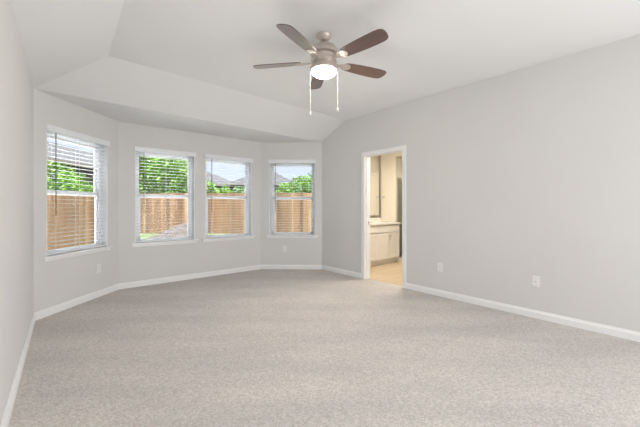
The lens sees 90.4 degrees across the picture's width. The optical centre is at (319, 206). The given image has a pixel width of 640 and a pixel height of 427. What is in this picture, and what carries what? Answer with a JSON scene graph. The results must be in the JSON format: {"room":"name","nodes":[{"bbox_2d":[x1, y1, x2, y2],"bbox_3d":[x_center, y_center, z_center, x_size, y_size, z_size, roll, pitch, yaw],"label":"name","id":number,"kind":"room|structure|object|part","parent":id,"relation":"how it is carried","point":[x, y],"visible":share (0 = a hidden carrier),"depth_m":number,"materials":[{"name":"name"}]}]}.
{"room":"empty bedroom","nodes":[
{"label":"empty bedroom","id":0,"kind":"room"},
{"bbox_2d":[0,0,32,424],"bbox_3d":[-0.680,-0.155,0.345,0.120,2.900,7.662,0,0,-39],"label":"wall","id":1,"kind":"structure","parent":0,"point":[16,86],"depth_m":2.07,"materials":[{"name":"paint"}]},
{"bbox_2d":[0,313,34,426],"bbox_3d":[-0.651,1.153,0.417,0.015,0.085,7.491,0,0,-39],"label":"baseboard","id":2,"kind":"structure","parent":1,"relation":"attached to","point":[10,403],"depth_m":2.07,"materials":[{"name":"white paint"}]},
{"bbox_2d":[33,88,117,312],"bbox_3d":[-3.039,-0.155,3.983,0.150,2.900,1.408,0,0,3],"label":"wall","id":3,"kind":"structure","parent":0,"point":[55,282],"depth_m":3.72,"materials":[{"name":"paint"}]},
{"bbox_2d":[34,283,118,320],"bbox_3d":[-2.957,1.153,3.975,0.015,0.085,1.286,0,0,3],"label":"baseboard","id":4,"kind":"structure","parent":3,"relation":"attached to","point":[49,311],"depth_m":3.82,"materials":[{"name":"white paint"}]},
{"bbox_2d":[42,132,112,261],"bbox_3d":[-3.021,-0.146,3.945,0.190,1.488,1.040,0,0,3],"label":"window","id":5,"kind":"structure","parent":3,"relation":"in","point":[95,193],"depth_m":4.34,"materials":[{"name":"white paint"}]},
{"bbox_3d":[-3.100,-0.494,3.950,0.024,0.691,0.820,0,0,3],"label":"sash","id":6,"kind":"part","parent":5,"relation":"part of","materials":[{"name":"white plastic"}]},
{"bbox_3d":[-3.074,0.163,3.948,0.024,0.723,0.820,0,0,3],"label":"sash","id":7,"kind":"part","parent":5,"relation":"part of","materials":[{"name":"white plastic"}]},
{"bbox_3d":[-3.084,-0.171,3.949,0.065,1.422,0.904,0,0,3],"label":"frame","id":8,"kind":"part","parent":5,"relation":"part of","materials":[{"name":"white plastic"}]},
{"bbox_2d":[45,124,110,254],"bbox_3d":[-2.984,-0.186,3.943,0.096,1.440,0.956,0,0,3],"label":"window blind","id":9,"kind":"object","parent":5,"relation":"attached to","point":[55,130],"visible":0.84,"depth_m":3.89,"materials":[{"name":"grey plastic"}]},
{"bbox_3d":[-3.006,0.526,3.944,0.048,0.016,0.892,0,0,3],"label":"rail","id":10,"kind":"part","parent":9,"relation":"part of","materials":[{"name":"white plastic"}]},
{"bbox_3d":[-3.006,-0.164,3.944,0.052,1.347,0.002,0,0,3],"label":"ladder cord","id":11,"kind":"part","parent":9,"relation":"part of","materials":[{"name":"white fabric"}]},
{"bbox_3d":[-2.987,-0.164,4.274,0.052,1.347,0.002,0,0,3],"label":"ladder cord","id":12,"kind":"part","parent":9,"relation":"part of","materials":[{"name":"white fabric"}]},
{"bbox_2d":[97,264,100,272],"bbox_3d":[-2.944,0.817,4.236,0.009,0.116,0.072,0,0,3],"label":"wall outlet","id":13,"kind":"object","parent":3,"relation":"attached to","point":[98,265],"visible":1,"depth_m":4.22,"materials":[{"name":"white plastic"}]},
{"bbox_2d":[118,121,260,282],"bbox_3d":[-2.083,-0.155,5.428,2.463,2.900,0.150,0,0,-40],"label":"wall","id":14,"kind":"structure","parent":0,"point":[159,261],"depth_m":5.19,"materials":[{"name":"paint"}]},
{"bbox_2d":[131,151,198,246],"bbox_3d":[-2.464,-0.146,5.080,0.993,1.488,0.190,0,0,-40],"label":"window","id":15,"kind":"structure","parent":14,"relation":"in","point":[190,168],"depth_m":5.13,"materials":[{"name":"white paint"}]},
{"bbox_3d":[-2.515,-0.494,5.140,0.773,0.691,0.024,0,0,-40],"label":"sash","id":16,"kind":"part","parent":15,"relation":"part of","materials":[{"name":"white plastic"}]},
{"bbox_3d":[-2.498,0.163,5.120,0.773,0.723,0.024,0,0,-40],"label":"sash","id":17,"kind":"part","parent":15,"relation":"part of","materials":[{"name":"white plastic"}]},
{"bbox_2d":[134,146,195,242],"bbox_3d":[-2.440,-0.186,5.051,0.909,1.440,0.096,0,0,-40],"label":"window blind","id":18,"kind":"object","parent":15,"relation":"attached to","point":[136,148],"visible":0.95,"depth_m":5.09,"materials":[{"name":"grey plastic"}]},
{"bbox_3d":[-2.454,0.526,5.068,0.845,0.016,0.048,0,0,-40],"label":"rail","id":19,"kind":"part","parent":18,"relation":"part of","materials":[{"name":"white plastic"}]},
{"bbox_3d":[-2.454,-0.164,5.068,0.002,1.347,0.052,0,0,-40],"label":"ladder cord","id":20,"kind":"part","parent":18,"relation":"part of","materials":[{"name":"white fabric"}]},
{"bbox_3d":[-2.220,-0.164,5.266,0.002,1.347,0.052,0,0,-40],"label":"ladder cord","id":21,"kind":"part","parent":18,"relation":"part of","materials":[{"name":"white fabric"}]},
{"bbox_2d":[119,265,260,288],"bbox_3d":[-2.027,1.153,5.367,2.342,0.085,0.015,0,0,-40],"label":"baseboard","id":22,"kind":"structure","parent":14,"relation":"attached to","point":[255,267],"depth_m":5.21,"materials":[{"name":"white paint"}]},
{"bbox_2d":[202,158,255,241],"bbox_3d":[-1.660,-0.146,5.759,1.002,1.488,0.190,0,0,-40],"label":"window","id":23,"kind":"structure","parent":14,"relation":"in","point":[248,198],"depth_m":5.92,"materials":[{"name":"white paint"}]},
{"bbox_3d":[-1.711,-0.494,5.819,0.782,0.691,0.024,0,0,-40],"label":"sash","id":24,"kind":"part","parent":23,"relation":"part of","materials":[{"name":"white plastic"}]},
{"bbox_3d":[-1.694,0.163,5.799,0.782,0.723,0.024,0,0,-40],"label":"sash","id":25,"kind":"part","parent":23,"relation":"part of","materials":[{"name":"white plastic"}]},
{"bbox_2d":[204,154,252,237],"bbox_3d":[-1.636,-0.186,5.731,0.918,1.440,0.096,0,0,-40],"label":"window blind","id":26,"kind":"object","parent":23,"relation":"attached to","point":[207,156],"visible":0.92,"depth_m":5.71,"materials":[{"name":"grey plastic"}]},
{"bbox_3d":[-1.650,0.526,5.747,0.854,0.016,0.048,0,0,-40],"label":"rail","id":27,"kind":"part","parent":26,"relation":"part of","materials":[{"name":"white plastic"}]},
{"bbox_3d":[-1.700,-0.171,5.807,0.866,1.422,0.065,0,0,-40],"label":"frame","id":28,"kind":"part","parent":23,"relation":"part of","materials":[{"name":"white plastic"}]},
{"bbox_2d":[261,142,321,264],"bbox_3d":[-0.542,-0.155,6.194,1.299,2.900,0.150,0,0,1],"label":"wall","id":29,"kind":"structure","parent":0,"point":[299,251],"depth_m":6.12,"materials":[{"name":"paint"}]},
{"bbox_2d":[261,265,321,268],"bbox_3d":[-0.550,1.153,6.112,1.175,0.085,0.015,0,0,1],"label":"baseboard","id":30,"kind":"structure","parent":29,"relation":"attached to","point":[262,266],"depth_m":6.11,"materials":[{"name":"white paint"}]},
{"bbox_2d":[266,163,317,237],"bbox_3d":[-0.532,-0.146,6.174,1.002,1.488,0.190,0,0,1],"label":"window","id":31,"kind":"structure","parent":29,"relation":"in","point":[271,200],"depth_m":6.21,"materials":[{"name":"white paint"}]},
{"bbox_2d":[268,160,315,234],"bbox_3d":[-0.533,-0.186,6.137,0.918,1.440,0.096,0,0,1],"label":"window blind","id":32,"kind":"object","parent":31,"relation":"attached to","point":[275,162],"visible":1,"depth_m":6.14,"materials":[{"name":"grey plastic"}]},
{"bbox_3d":[-0.532,0.526,6.159,0.854,0.016,0.048,0,0,1],"label":"rail","id":33,"kind":"part","parent":32,"relation":"part of","materials":[{"name":"white plastic"}]},
{"bbox_3d":[-0.221,-0.164,6.153,0.002,1.347,0.052,0,0,1],"label":"ladder cord","id":34,"kind":"part","parent":32,"relation":"part of","materials":[{"name":"white fabric"}]},
{"bbox_3d":[-0.531,-0.494,6.253,0.782,0.691,0.024,0,0,1],"label":"sash","id":35,"kind":"part","parent":31,"relation":"part of","materials":[{"name":"white plastic"}]},
{"bbox_3d":[-0.531,0.163,6.227,0.782,0.723,0.024,0,0,1],"label":"sash","id":36,"kind":"part","parent":31,"relation":"part of","materials":[{"name":"white plastic"}]},
{"bbox_2d":[8,262,639,426],"bbox_3d":[1.692,1.245,2.991,7.044,0.100,8.444,0,0,-40],"label":"floor","id":37,"kind":"structure","parent":0,"point":[261,347],"depth_m":2.46,"materials":[{"name":"beige carpet"}]},
{"bbox_2d":[370,224,398,266],"bbox_3d":[0.963,0.777,6.551,1.610,0.835,0.573,0,0,-41],"label":"bathroom vanity","id":38,"kind":"object","parent":37,"relation":"on","point":[384,239],"visible":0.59,"depth_m":6.54,"materials":[{"name":"white paint"}]},
{"bbox_3d":[0.881,0.450,6.158,0.724,0.140,0.019,0,0,-41],"label":"drawer","id":39,"kind":"part","parent":38,"relation":"part of","materials":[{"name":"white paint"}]},
{"bbox_3d":[1.019,0.805,6.278,0.359,0.530,0.019,0,0,-41],"label":"door","id":40,"kind":"part","parent":38,"relation":"part of","materials":[{"name":"white paint"}]},
{"bbox_3d":[1.294,0.805,6.517,0.359,0.530,0.019,0,0,-41],"label":"door","id":41,"kind":"part","parent":38,"relation":"part of","materials":[{"name":"white paint"}]},
{"bbox_2d":[370,218,400,224],"bbox_3d":[0.964,0.356,6.554,1.615,0.226,0.568,0,0,-41],"label":"countertop","id":42,"kind":"structure","parent":38,"relation":"on","point":[373,221],"depth_m":6.72,"materials":[{"name":"white stone"}]},
{"bbox_3d":[1.432,0.450,6.637,0.724,0.140,0.019,0,0,-41],"label":"drawer","id":43,"kind":"part","parent":38,"relation":"part of","materials":[{"name":"white paint"}]},
{"bbox_3d":[1.570,0.805,6.757,0.359,0.530,0.019,0,0,-41],"label":"door","id":44,"kind":"part","parent":38,"relation":"part of","materials":[{"name":"white paint"}]},
{"bbox_2d":[396,176,401,261],"bbox_3d":[1.992,0.265,6.694,0.110,1.860,0.890,0,0,-41],"label":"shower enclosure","id":45,"kind":"object","parent":37,"relation":"on","point":[399,259],"visible":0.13,"depth_m":7.00,"materials":[{"name":"white glass"}]},
{"bbox_2d":[11,0,639,141],"bbox_3d":[0.609,-1.405,2.099,4.326,0.320,8.416,0,0,-40],"label":"ceiling","id":46,"kind":"structure","parent":0,"point":[183,65],"depth_m":3.08,"materials":[{"name":"paint"}]},
{"bbox_2d":[253,24,388,115],"bbox_3d":[0.013,-1.179,2.873,1.262,0.713,1.255,0,0,0],"label":"ceiling fan","id":47,"kind":"object","parent":46,"relation":"hanging from","point":[324,54],"visible":1,"depth_m":2.74,"materials":[{"name":"brown wood"}]},
{"bbox_3d":[-0.393,-1.296,2.913,0.459,0.007,0.138,0,12,10],"label":"fan blade","id":48,"kind":"part","parent":47,"relation":"part of","materials":[{"name":"brown wood"}]},
{"bbox_3d":[-0.167,-1.296,2.455,0.138,0.007,0.459,14,6,27],"label":"fan blade","id":49,"kind":"part","parent":47,"relation":"part of","materials":[{"name":"brown wood"}]},
{"bbox_3d":[-0.028,-1.296,3.270,0.138,0.007,0.459,-12,2,-8],"label":"fan blade","id":50,"kind":"part","parent":47,"relation":"part of","materials":[{"name":"brown wood"}]},
{"bbox_3d":[0.035,-1.188,2.840,0.216,0.058,0.216,0,0,0],"label":"lamp shade","id":51,"kind":"part","parent":47,"relation":"part of","materials":[{"name":"white glass"}]},
{"bbox_3d":[0.338,-1.296,2.529,0.138,0.007,0.459,16,-11,-43],"label":"fan blade","id":52,"kind":"part","parent":47,"relation":"part of","materials":[{"name":"brown wood"}]},
{"bbox_3d":[0.425,-1.296,3.032,0.459,0.007,0.138,0,-12,-26],"label":"fan blade","id":53,"kind":"part","parent":47,"relation":"part of","materials":[{"name":"brown wood"}]},
{"bbox_2d":[370,155,380,217],"bbox_3d":[1.036,-0.155,7.198,2.707,2.900,0.150,0,0,-36],"label":"wall","id":54,"kind":"structure","parent":0,"point":[375,161],"depth_m":7.34,"materials":[{"name":"beige paint"}]},
{"bbox_2d":[370,172,378,215],"bbox_3d":[0.881,-0.300,6.852,1.220,0.982,0.012,0,0,-41],"label":"vanity mirror","id":55,"kind":"object","parent":54,"relation":"attached to","point":[374,176],"visible":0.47,"depth_m":7.15,"materials":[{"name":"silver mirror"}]},
{"bbox_2d":[381,152,401,221],"bbox_3d":[2.514,-0.155,6.094,0.110,2.900,3.300,0,0,-41],"label":"wall","id":56,"kind":"structure","parent":0,"point":[389,162],"depth_m":7.11,"materials":[{"name":"beige paint"}]},
{"bbox_2d":[370,218,380,221],"bbox_3d":[0.784,0.283,6.761,1.615,0.080,0.020,0,0,-41],"label":"backsplash","id":57,"kind":"structure","parent":56,"relation":"attached to","point":[371,219],"depth_m":7.14,"materials":[{"name":"white stone"}]},
{"bbox_2d":[398,157,401,255],"bbox_3d":[2.895,-0.155,6.425,0.900,2.900,3.300,0,0,-41],"label":"wall","id":58,"kind":"structure","parent":0,"point":[399,158],"depth_m":7.12,"materials":[{"name":"beige paint"}]},
{"bbox_2d":[322,34,639,331],"bbox_3d":[2.562,-0.155,3.234,0.120,2.900,7.759,0,0,-40],"label":"wall","id":59,"kind":"structure","parent":0,"point":[516,176],"depth_m":3.52,"materials":[{"name":"paint"}]},
{"bbox_2d":[322,265,360,277],"bbox_3d":[0.365,1.153,5.713,0.015,0.085,1.027,0,0,-40],"label":"baseboard","id":60,"kind":"structure","parent":59,"relation":"attached to","point":[328,268],"depth_m":5.67,"materials":[{"name":"white paint"}]},
{"bbox_2d":[361,145,405,288],"bbox_3d":[1.030,0.143,5.035,0.152,2.103,0.868,0,0,-40],"label":"door frame","id":61,"kind":"structure","parent":59,"relation":"in","point":[365,156],"depth_m":5.28,"materials":[{"name":"white paint"}]},
{"bbox_2d":[438,263,442,271],"bbox_3d":[1.607,0.807,4.258,0.009,0.116,0.072,0,0,-41],"label":"wall outlet","id":62,"kind":"object","parent":59,"relation":"attached to","point":[440,265],"visible":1,"depth_m":4.25,"materials":[{"name":"white plastic"}]},
{"bbox_2d":[406,283,639,341],"bbox_3d":[3.104,1.153,2.494,0.015,0.085,5.691,0,0,-40],"label":"baseboard","id":63,"kind":"structure","parent":59,"relation":"attached to","point":[577,323],"depth_m":3.40,"materials":[{"name":"white paint"}]},
{"bbox_2d":[532,276,539,286],"bbox_3d":[2.318,0.801,3.417,0.015,0.116,0.072,0,0,-40],"label":"plate","id":64,"kind":"object","parent":59,"relation":"attached to","point":[535,279],"visible":1,"depth_m":3.41,"materials":[{"name":"white plastic"}]},
{"label":"outside","id":65,"kind":"structure","parent":0,"visible":0},
{"bbox_2d":[92,218,279,243],"bbox_3d":[-12.000,1.385,33.000,56.000,0.280,64.000,0,0,0],"label":"ground","id":66,"kind":"structure","parent":65,"point":[142,236],"depth_m":14.69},
{"bbox_2d":[47,161,93,194],"bbox_3d":[-10.048,-0.156,13.054,1.839,3.165,3.850,0,0,0],"label":"bush","id":67,"kind":"object","parent":66,"relation":"on","point":[74,187],"visible":0.21,"depth_m":12.07,"materials":[{"name":"green plant"}]},
{"bbox_2d":[47,194,94,249],"bbox_3d":[-8.688,0.475,10.781,0.155,2.160,8.566,0,0,-1],"label":"wooden fence","id":68,"kind":"object","parent":66,"relation":"on","point":[62,218],"visible":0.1,"depth_m":10.94,"materials":[{"name":"brown wood"}]},
{"bbox_2d":[47,141,175,192],"bbox_3d":[-16.500,-1.245,20.250,10.060,5.480,21.560,0,0,0],"label":"neighbor house","id":69,"kind":"structure","parent":66,"relation":"on","point":[66,161],"depth_m":16.21,"materials":[{"name":"paint"}]},
{"bbox_2d":[139,156,184,193],"bbox_3d":[-8.857,-1.320,18.165,4.804,5.251,3.407,0,0,28],"label":"leafy tree","id":70,"kind":"object","parent":66,"relation":"on","point":[156,186],"visible":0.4,"depth_m":17.29,"materials":[{"name":"green plant"}]},
{"bbox_2d":[146,223,184,238],"bbox_3d":[-6.325,1.072,13.600,1.950,0.658,2.600,0,0,0],"label":"soil mound","id":71,"kind":"object","parent":66,"relation":"on","point":[179,230],"visible":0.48,"depth_m":13.22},
{"bbox_2d":[207,171,232,192],"bbox_3d":[-17.450,-2.155,42.000,14.160,7.300,12.060,0,0,0],"label":"neighbor house","id":72,"kind":"structure","parent":66,"relation":"on","point":[212,178],"depth_m":37.11,"materials":[{"name":"paint"}]},
{"bbox_2d":[207,180,233,192],"bbox_3d":[-5.598,-0.168,16.574,2.570,2.922,1.705,0,0,0],"label":"bush","id":73,"kind":"object","parent":66,"relation":"on","point":[209,185],"visible":0.09,"depth_m":16.56,"materials":[{"name":"green plant"}]},
{"bbox_2d":[139,193,311,233],"bbox_3d":[-2.691,0.295,15.122,11.938,1.960,0.156,0,0,0],"label":"wooden fence","id":74,"kind":"object","parent":66,"relation":"on","point":[293,213],"visible":0.34,"depth_m":15.05,"materials":[{"name":"brown wood"}]},
{"bbox_2d":[231,186,244,192],"bbox_3d":[-4.311,-0.148,18.457,2.227,2.880,1.609,0,0,0],"label":"bush","id":75,"kind":"object","parent":66,"relation":"on","point":[239,190],"visible":0.03,"depth_m":18.18,"materials":[{"name":"green plant"}]},
{"bbox_2d":[227,173,296,217],"bbox_3d":[-6.400,-1.605,39.000,7.660,6.200,8.060,0,0,0],"label":"neighbor house","id":76,"kind":"structure","parent":66,"relation":"on","point":[236,182],"depth_m":35.45,"materials":[{"name":"paint"}]},
{"bbox_2d":[276,171,311,211],"bbox_3d":[-0.919,-0.451,17.910,3.597,3.490,2.131,0,0,0],"label":"leafy tree","id":77,"kind":"object","parent":66,"relation":"on","point":[310,175],"visible":0.2,"depth_m":17.48,"materials":[{"name":"green plant"}]}
]}

